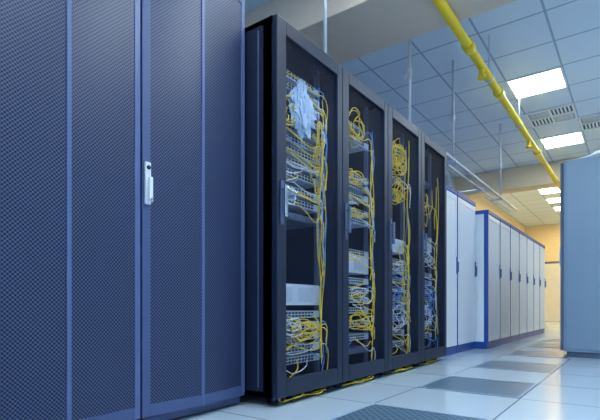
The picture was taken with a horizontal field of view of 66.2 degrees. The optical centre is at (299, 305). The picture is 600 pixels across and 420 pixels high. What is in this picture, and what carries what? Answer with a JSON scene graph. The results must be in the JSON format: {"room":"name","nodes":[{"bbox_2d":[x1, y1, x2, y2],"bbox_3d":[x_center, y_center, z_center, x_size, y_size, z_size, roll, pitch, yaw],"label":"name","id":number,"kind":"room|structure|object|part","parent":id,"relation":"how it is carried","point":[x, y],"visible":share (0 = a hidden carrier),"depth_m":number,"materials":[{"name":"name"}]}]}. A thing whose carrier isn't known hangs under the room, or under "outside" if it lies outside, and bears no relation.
{"room":"server room","nodes":[
{"label":"server room","id":0,"kind":"room"},
{"bbox_2d":[172,321,599,419],"bbox_3d":[4.405,0.605,6.690,6.000,0.100,22.000,0,0,36],"label":"floor","id":1,"kind":"structure","parent":0,"point":[572,391],"depth_m":2.85,"materials":[{"name":"tile"}]},
{"bbox_2d":[0,0,139,419],"bbox_3d":[-1.295,-0.605,2.060,1.042,2.320,0.666,0,0,36],"label":"tall cabinet","id":2,"kind":"object","parent":1,"relation":"on","point":[70,69],"visible":1,"depth_m":1.75,"materials":[{"name":"metal"}]},
{"bbox_3d":[-0.907,-0.627,1.776,0.064,2.255,0.664,0,0,36],"label":"door frame","id":3,"kind":"part","parent":2,"relation":"part of","materials":[{"name":"blue paint"}]},
{"bbox_2d":[137,0,244,419],"bbox_3d":[-0.896,-0.605,2.604,1.042,2.320,0.666,0,0,36],"label":"tall cabinet","id":4,"kind":"object","parent":1,"relation":"on","point":[192,52],"visible":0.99,"depth_m":2.24,"materials":[{"name":"metal"}]},
{"bbox_3d":[-0.673,-0.550,2.055,0.034,0.190,0.028,0,0,36],"label":"door handle","id":5,"kind":"part","parent":4,"relation":"part of","materials":[{"name":"white plastic"}]},
{"bbox_2d":[245,14,341,404],"bbox_3d":[-0.303,-0.514,3.032,1.057,2.138,0.682,0,0,36],"label":"rack","id":6,"kind":"object","parent":1,"relation":"on","point":[293,88],"visible":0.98,"depth_m":2.70,"materials":[{"name":"metal"}]},
{"bbox_3d":[-0.062,-0.565,2.519,0.094,0.240,0.040,0,0,-37],"label":"door handle","id":7,"kind":"part","parent":6,"relation":"part of","materials":[{"name":"metal"}]},
{"bbox_3d":[0.071,-0.546,2.775,0.001,1.903,0.541,0,0,36],"label":"door","id":8,"kind":"part","parent":6,"relation":"part of","materials":[{"name":"glass"}]},
{"bbox_2d":[333,67,387,387],"bbox_3d":[0.094,-0.514,3.592,1.036,2.138,0.682,0,0,36],"label":"rack","id":9,"kind":"object","parent":1,"relation":"on","point":[364,113],"visible":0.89,"depth_m":3.50,"materials":[{"name":"metal"}]},
{"bbox_3d":[0.320,-0.565,3.054,0.036,0.240,0.028,0,0,36],"label":"door handle","id":10,"kind":"part","parent":9,"relation":"part of","materials":[{"name":"metal"}]},
{"bbox_3d":[0.476,-0.546,3.329,0.001,1.903,0.541,0,0,36],"label":"door","id":11,"kind":"part","parent":9,"relation":"part of","materials":[{"name":"glass"}]},
{"bbox_2d":[379,104,420,374],"bbox_3d":[0.499,-0.500,4.145,1.036,2.167,0.682,0,0,36],"label":"rack","id":12,"kind":"object","parent":1,"relation":"on","point":[404,138],"visible":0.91,"depth_m":4.04,"materials":[{"name":"metal"}]},
{"bbox_3d":[0.725,-0.565,3.608,0.036,0.240,0.028,0,0,36],"label":"door handle","id":13,"kind":"part","parent":12,"relation":"part of","materials":[{"name":"metal"}]},
{"bbox_3d":[0.882,-0.546,3.882,0.001,1.903,0.541,0,0,36],"label":"door","id":14,"kind":"part","parent":12,"relation":"part of","materials":[{"name":"black metal"}]},
{"bbox_2d":[334,404,483,419],"bbox_3d":[0.485,0.553,2.164,0.601,0.003,0.601,0,0,36],"label":"floor vent","id":15,"kind":"object","parent":1,"relation":"in","point":[374,412],"visible":1,"depth_m":2.32,"materials":[{"name":"metal"}]},
{"bbox_2d":[329,403,491,419],"bbox_3d":[0.485,0.553,2.164,0.637,0.004,0.637,0,0,36],"label":"frame","id":16,"kind":"structure","parent":1,"relation":"on","point":[372,403],"depth_m":2.38,"materials":[{"name":"grey metal"}]},
{"bbox_2d":[412,131,446,365],"bbox_3d":[0.905,-0.514,4.699,1.036,2.138,0.682,0,0,36],"label":"rack","id":17,"kind":"object","parent":1,"relation":"on","point":[433,156],"visible":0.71,"depth_m":4.64,"materials":[{"name":"metal"}]},
{"bbox_3d":[1.131,-0.565,4.161,0.036,0.240,0.028,0,0,36],"label":"door handle","id":18,"kind":"part","parent":17,"relation":"part of","materials":[{"name":"metal"}]},
{"bbox_3d":[1.287,-0.546,4.435,0.001,1.903,0.541,0,0,36],"label":"door","id":19,"kind":"part","parent":17,"relation":"part of","materials":[{"name":"black metal"}]},
{"bbox_2d":[439,185,458,357],"bbox_3d":[1.228,-0.395,5.379,1.033,1.900,0.750,0,0,36],"label":"rack","id":20,"kind":"object","parent":1,"relation":"on","point":[452,259],"visible":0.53,"depth_m":5.25,"materials":[{"name":"white metal"}]},
{"bbox_3d":[1.611,-0.415,5.103,0.020,1.630,0.647,0,0,36],"label":"perforated door","id":21,"kind":"part","parent":20,"relation":"part of","materials":[{"name":"white metal"}]},
{"bbox_3d":[1.614,-0.415,5.103,0.028,1.750,0.724,0,0,36],"label":"door frame","id":22,"kind":"part","parent":20,"relation":"part of","materials":[{"name":"white metal"}]},
{"bbox_3d":[1.839,-0.475,5.363,0.028,0.200,0.026,0,0,36],"label":"door handle","id":23,"kind":"part","parent":20,"relation":"part of","materials":[{"name":"blue paint"}]},
{"bbox_2d":[456,192,476,352],"bbox_3d":[1.674,-0.395,5.988,1.033,1.900,0.750,0,0,36],"label":"rack","id":24,"kind":"object","parent":1,"relation":"on","point":[467,273],"visible":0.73,"depth_m":5.67,"materials":[{"name":"white metal"}]},
{"bbox_3d":[2.049,-0.415,5.713,0.053,1.760,0.750,0,0,36],"label":"trim","id":25,"kind":"part","parent":24,"relation":"part of","materials":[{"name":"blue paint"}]},
{"bbox_3d":[2.057,-0.415,5.712,0.020,1.630,0.647,0,0,36],"label":"perforated door","id":26,"kind":"part","parent":24,"relation":"part of","materials":[{"name":"white metal"}]},
{"bbox_2d":[422,376,532,396],"bbox_3d":[1.248,0.553,3.205,0.601,0.003,0.601,0,0,36],"label":"floor vent","id":27,"kind":"object","parent":1,"relation":"in","point":[495,387],"visible":0.93,"depth_m":3.19,"materials":[{"name":"metal"}]},
{"bbox_2d":[419,375,537,397],"bbox_3d":[1.248,0.553,3.205,0.637,0.004,0.637,0,0,36],"label":"frame","id":28,"kind":"object","parent":1,"relation":"on","point":[534,384],"depth_m":3.04,"materials":[{"name":"grey metal"}]},
{"bbox_2d":[474,210,501,348],"bbox_3d":[2.220,-0.345,6.480,1.033,1.800,0.648,0,0,36],"label":"rack","id":29,"kind":"object","parent":1,"relation":"on","point":[487,223],"visible":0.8,"depth_m":6.02,"materials":[{"name":"white metal"}]},
{"bbox_3d":[2.595,-0.365,6.205,0.053,1.660,0.648,0,0,36],"label":"trim","id":30,"kind":"part","parent":29,"relation":"part of","materials":[{"name":"blue paint"}]},
{"bbox_3d":[2.603,-0.365,6.203,0.020,1.530,0.545,0,0,36],"label":"perforated door","id":31,"kind":"part","parent":29,"relation":"part of","materials":[{"name":"white metal"}]},
{"bbox_3d":[2.606,-0.365,6.203,0.028,1.650,0.622,0,0,36],"label":"door frame","id":32,"kind":"part","parent":29,"relation":"part of","materials":[{"name":"white metal"}]},
{"bbox_3d":[2.801,-0.475,6.422,0.028,0.200,0.026,0,0,36],"label":"door handle","id":33,"kind":"part","parent":29,"relation":"part of","materials":[{"name":"blue paint"}]},
{"bbox_2d":[499,217,511,344],"bbox_3d":[2.604,-0.345,7.004,1.033,1.800,0.648,0,0,36],"label":"rack","id":34,"kind":"object","parent":1,"relation":"on","point":[505,226],"visible":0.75,"depth_m":6.72,"materials":[{"name":"white metal"}]},
{"bbox_3d":[2.979,-0.365,6.729,0.053,1.660,0.648,0,0,36],"label":"trim","id":35,"kind":"part","parent":34,"relation":"part of","materials":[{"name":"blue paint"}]},
{"bbox_3d":[2.987,-0.365,6.728,0.020,1.530,0.545,0,0,36],"label":"perforated door","id":36,"kind":"part","parent":34,"relation":"part of","materials":[{"name":"white metal"}]},
{"bbox_3d":[2.990,-0.365,6.728,0.028,1.650,0.622,0,0,36],"label":"door frame","id":37,"kind":"part","parent":34,"relation":"part of","materials":[{"name":"white metal"}]},
{"bbox_2d":[509,225,520,341],"bbox_3d":[2.988,-0.345,7.528,1.033,1.800,0.648,0,0,36],"label":"rack","id":38,"kind":"object","parent":1,"relation":"on","point":[514,232],"visible":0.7,"depth_m":7.24,"materials":[{"name":"white metal"}]},
{"bbox_3d":[3.363,-0.365,7.253,0.053,1.660,0.648,0,0,36],"label":"trim","id":39,"kind":"part","parent":38,"relation":"part of","materials":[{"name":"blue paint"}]},
{"bbox_3d":[3.372,-0.365,7.252,0.020,1.530,0.545,0,0,36],"label":"perforated door","id":40,"kind":"part","parent":38,"relation":"part of","materials":[{"name":"white metal"}]},
{"bbox_3d":[3.374,-0.365,7.252,0.028,1.650,0.622,0,0,36],"label":"door frame","id":41,"kind":"part","parent":38,"relation":"part of","materials":[{"name":"white metal"}]},
{"bbox_2d":[476,360,557,371],"bbox_3d":[2.010,0.553,4.245,0.601,0.003,0.601,0,0,36],"label":"floor vent","id":42,"kind":"object","parent":1,"relation":"in","point":[491,364],"visible":0.93,"depth_m":4.20,"materials":[{"name":"metal"}]},
{"bbox_2d":[473,360,560,372],"bbox_3d":[2.010,0.553,4.245,0.637,0.004,0.637,0,0,36],"label":"frame","id":43,"kind":"object","parent":1,"relation":"on","point":[558,366],"depth_m":4.10,"materials":[{"name":"grey metal"}]},
{"bbox_2d":[518,230,527,339],"bbox_3d":[3.372,-0.345,8.053,1.033,1.800,0.648,0,0,36],"label":"rack","id":44,"kind":"object","parent":1,"relation":"on","point":[522,236],"visible":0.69,"depth_m":7.77,"materials":[{"name":"white metal"}]},
{"bbox_3d":[3.748,-0.365,7.778,0.053,1.660,0.648,0,0,36],"label":"trim","id":45,"kind":"part","parent":44,"relation":"part of","materials":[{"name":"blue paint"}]},
{"bbox_3d":[3.756,-0.365,7.776,0.020,1.530,0.545,0,0,36],"label":"perforated door","id":46,"kind":"part","parent":44,"relation":"part of","materials":[{"name":"white metal"}]},
{"bbox_3d":[3.758,-0.365,7.776,0.028,1.650,0.622,0,0,36],"label":"door frame","id":47,"kind":"part","parent":44,"relation":"part of","materials":[{"name":"white metal"}]},
{"bbox_2d":[526,235,534,337],"bbox_3d":[3.757,-0.345,8.577,1.033,1.800,0.648,0,0,36],"label":"rack","id":48,"kind":"object","parent":1,"relation":"on","point":[530,241],"visible":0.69,"depth_m":8.33,"materials":[{"name":"white metal"}]},
{"bbox_3d":[4.140,-0.365,8.301,0.020,1.530,0.545,0,0,36],"label":"perforated door","id":49,"kind":"part","parent":48,"relation":"part of","materials":[{"name":"white metal"}]},
{"bbox_2d":[533,239,540,335],"bbox_3d":[4.141,-0.345,9.101,1.033,1.800,0.648,0,0,36],"label":"rack","id":50,"kind":"object","parent":1,"relation":"on","point":[537,285],"visible":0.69,"depth_m":8.83,"materials":[{"name":"white metal"}]},
{"bbox_3d":[4.524,-0.365,8.825,0.020,1.530,0.545,0,0,36],"label":"perforated door","id":51,"kind":"part","parent":50,"relation":"part of","materials":[{"name":"white metal"}]},
{"bbox_3d":[4.526,-0.365,8.825,0.028,1.650,0.622,0,0,36],"label":"door frame","id":52,"kind":"part","parent":50,"relation":"part of","materials":[{"name":"white metal"}]},
{"bbox_2d":[508,351,568,357],"bbox_3d":[2.772,0.553,5.286,0.601,0.003,0.601,0,0,36],"label":"floor vent","id":53,"kind":"object","parent":1,"relation":"in","point":[525,353],"visible":0.79,"depth_m":5.24,"materials":[{"name":"metal"}]},
{"bbox_2d":[505,350,571,358],"bbox_3d":[2.772,0.553,5.286,0.637,0.004,0.637,0,0,36],"label":"frame","id":54,"kind":"structure","parent":1,"relation":"on","point":[516,350],"depth_m":5.12,"materials":[{"name":"grey metal"}]},
{"bbox_2d":[539,243,545,333],"bbox_3d":[4.525,-0.345,9.626,1.033,1.800,0.648,0,0,36],"label":"rack","id":55,"kind":"object","parent":1,"relation":"on","point":[541,247],"visible":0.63,"depth_m":9.35,"materials":[{"name":"white metal"}]},
{"bbox_3d":[4.900,-0.365,9.351,0.053,1.660,0.648,0,0,36],"label":"trim","id":56,"kind":"part","parent":55,"relation":"part of","materials":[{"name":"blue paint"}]},
{"bbox_3d":[4.908,-0.365,9.349,0.020,1.530,0.545,0,0,36],"label":"perforated door","id":57,"kind":"part","parent":55,"relation":"part of","materials":[{"name":"white metal"}]},
{"bbox_3d":[4.911,-0.365,9.349,0.028,1.650,0.622,0,0,36],"label":"door frame","id":58,"kind":"part","parent":55,"relation":"part of","materials":[{"name":"white metal"}]},
{"bbox_2d":[529,344,559,347],"bbox_3d":[3.535,0.553,6.327,0.601,0.003,0.601,0,0,36],"label":"floor vent","id":59,"kind":"object","parent":1,"relation":"in","point":[534,345],"visible":0.64,"depth_m":6.43,"materials":[{"name":"metal"}]},
{"bbox_2d":[559,155,599,358],"bbox_3d":[3.464,-0.510,4.979,1.085,2.130,0.703,0,0,36],"label":"tall cabinet","id":60,"kind":"object","parent":1,"relation":"on","point":[579,249],"visible":0.99,"depth_m":4.89,"materials":[{"name":"metal"}]},
{"bbox_3d":[3.054,-0.535,5.287,0.028,2.040,0.684,0,0,36],"label":"door","id":61,"kind":"part","parent":60,"relation":"part of","materials":[{"name":"blue metal"}]},
{"bbox_2d":[579,150,599,158],"bbox_3d":[3.392,-1.642,4.832,0.843,0.125,0.189,0,0,33],"label":"cable bundle","id":62,"kind":"object","parent":60,"relation":"on","point":[597,152],"visible":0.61,"depth_m":4.95,"materials":[{"name":"white plastic"}]},
{"bbox_2d":[245,0,599,226],"bbox_3d":[4.405,-3.025,6.690,6.000,0.100,22.000,0,0,36],"label":"ceiling","id":63,"kind":"structure","parent":0,"point":[527,37],"depth_m":6.10,"materials":[{"name":"tile"}]},
{"bbox_2d":[323,0,516,210],"bbox_3d":[1.357,-2.353,6.134,1.540,1.245,6.900,0,0,36],"label":"conduit","id":64,"kind":"object","parent":63,"relation":"hanging from","point":[409,70],"visible":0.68,"depth_m":5.57,"materials":[{"name":"metal"}]},
{"bbox_2d":[432,0,559,190],"bbox_3d":[3.671,-2.675,7.228,0.110,0.600,21.800,0,0,36],"label":"gas pipe","id":65,"kind":"object","parent":63,"relation":"hanging from","point":[468,46],"visible":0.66,"depth_m":5.02,"materials":[{"name":"metal"}]},
{"bbox_2d":[508,68,564,97],"bbox_3d":[3.166,-2.968,6.141,0.600,0.010,0.600,0,0,36],"label":"ceiling light panel","id":66,"kind":"object","parent":63,"relation":"in","point":[554,74],"visible":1,"depth_m":6.12,"materials":[{"name":"white plastic"}]},
{"bbox_2d":[538,187,559,194],"bbox_3d":[6.483,-2.968,11.768,0.600,0.010,0.600,0,0,36],"label":"ceiling light panel","id":67,"kind":"object","parent":63,"relation":"in","point":[556,188],"visible":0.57,"depth_m":11.80,"materials":[{"name":"white plastic"}]},
{"bbox_2d":[525,103,577,127],"bbox_3d":[3.935,-2.965,7.190,0.650,0.021,0.650,0,0,36],"label":"ceiling air vent","id":68,"kind":"object","parent":63,"relation":"in","point":[567,112],"depth_m":7.17,"materials":[{"name":"white metal"}]},
{"bbox_2d":[547,198,559,202],"bbox_3d":[7.252,-2.968,12.817,0.600,0.010,0.600,0,0,36],"label":"ceiling light panel","id":69,"kind":"object","parent":63,"relation":"in","point":[556,199],"visible":0.43,"depth_m":12.92,"materials":[{"name":"white plastic"}]},
{"bbox_2d":[542,132,583,148],"bbox_3d":[4.703,-2.968,8.238,0.600,0.010,0.600,0,0,36],"label":"ceiling light panel","id":70,"kind":"object","parent":63,"relation":"in","point":[574,135],"visible":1,"depth_m":8.23,"materials":[{"name":"white plastic"}]},
{"bbox_2d":[578,113,599,130],"bbox_3d":[4.843,-2.965,7.330,0.650,0.021,0.650,0,0,36],"label":"ceiling air vent","id":71,"kind":"object","parent":63,"relation":"in","point":[589,122],"depth_m":7.41,"materials":[{"name":"white metal"}]},
{"bbox_2d":[449,174,524,232],"bbox_3d":[1.945,-1.210,8.492,0.100,3.730,22.200,0,0,36],"label":"wall","id":72,"kind":"structure","parent":0,"point":[482,203],"depth_m":13.14,"materials":[{"name":"paint"}]},
{"bbox_2d":[245,0,516,63],"bbox_3d":[1.938,-2.770,3.322,6.000,0.410,0.750,0,0,36],"label":"ceiling beam","id":73,"kind":"structure","parent":72,"relation":"attached to","point":[356,29],"depth_m":4.21,"materials":[{"name":"beige paint"}]},
{"bbox_2d":[455,154,599,198],"bbox_3d":[6.119,-2.750,9.029,6.000,0.450,0.400,0,0,36],"label":"ceiling beam","id":74,"kind":"structure","parent":72,"relation":"attached to","point":[530,177],"depth_m":9.93,"materials":[{"name":"paint"}]},
{"bbox_2d":[505,65,567,99],"bbox_3d":[3.166,-2.965,6.141,0.650,0.020,0.650,0,0,36],"label":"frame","id":75,"kind":"object","parent":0,"point":[563,77],"depth_m":6.04,"materials":[{"name":"white metal"}]},
{"bbox_2d":[525,224,559,261],"bbox_3d":[10.936,-1.210,15.604,6.000,3.730,0.100,0,0,36],"label":"wall","id":76,"kind":"structure","parent":0,"point":[548,236],"depth_m":16.88,"materials":[{"name":"paint"}]},
{"bbox_2d":[545,261,558,263],"bbox_3d":[9.344,-0.535,16.646,1.060,2.180,0.100,0,0,36],"label":"door frame","id":77,"kind":"structure","parent":76,"relation":"in","point":[551,262],"depth_m":16.77,"materials":[{"name":"silver metal"}]},
{"bbox_2d":[545,263,559,320],"bbox_3d":[9.357,-0.500,16.663,0.900,2.090,0.047,0,0,36],"label":"door leaf","id":78,"kind":"structure","parent":77,"relation":"attached to","point":[552,271],"depth_m":16.75,"materials":[{"name":"white paint"}]},
{"bbox_2d":[539,130,585,149],"bbox_3d":[4.703,-2.965,8.238,0.650,0.020,0.650,0,0,36],"label":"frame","id":79,"kind":"object","parent":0,"point":[540,139],"depth_m":8.14,"materials":[{"name":"white metal"}]}
]}

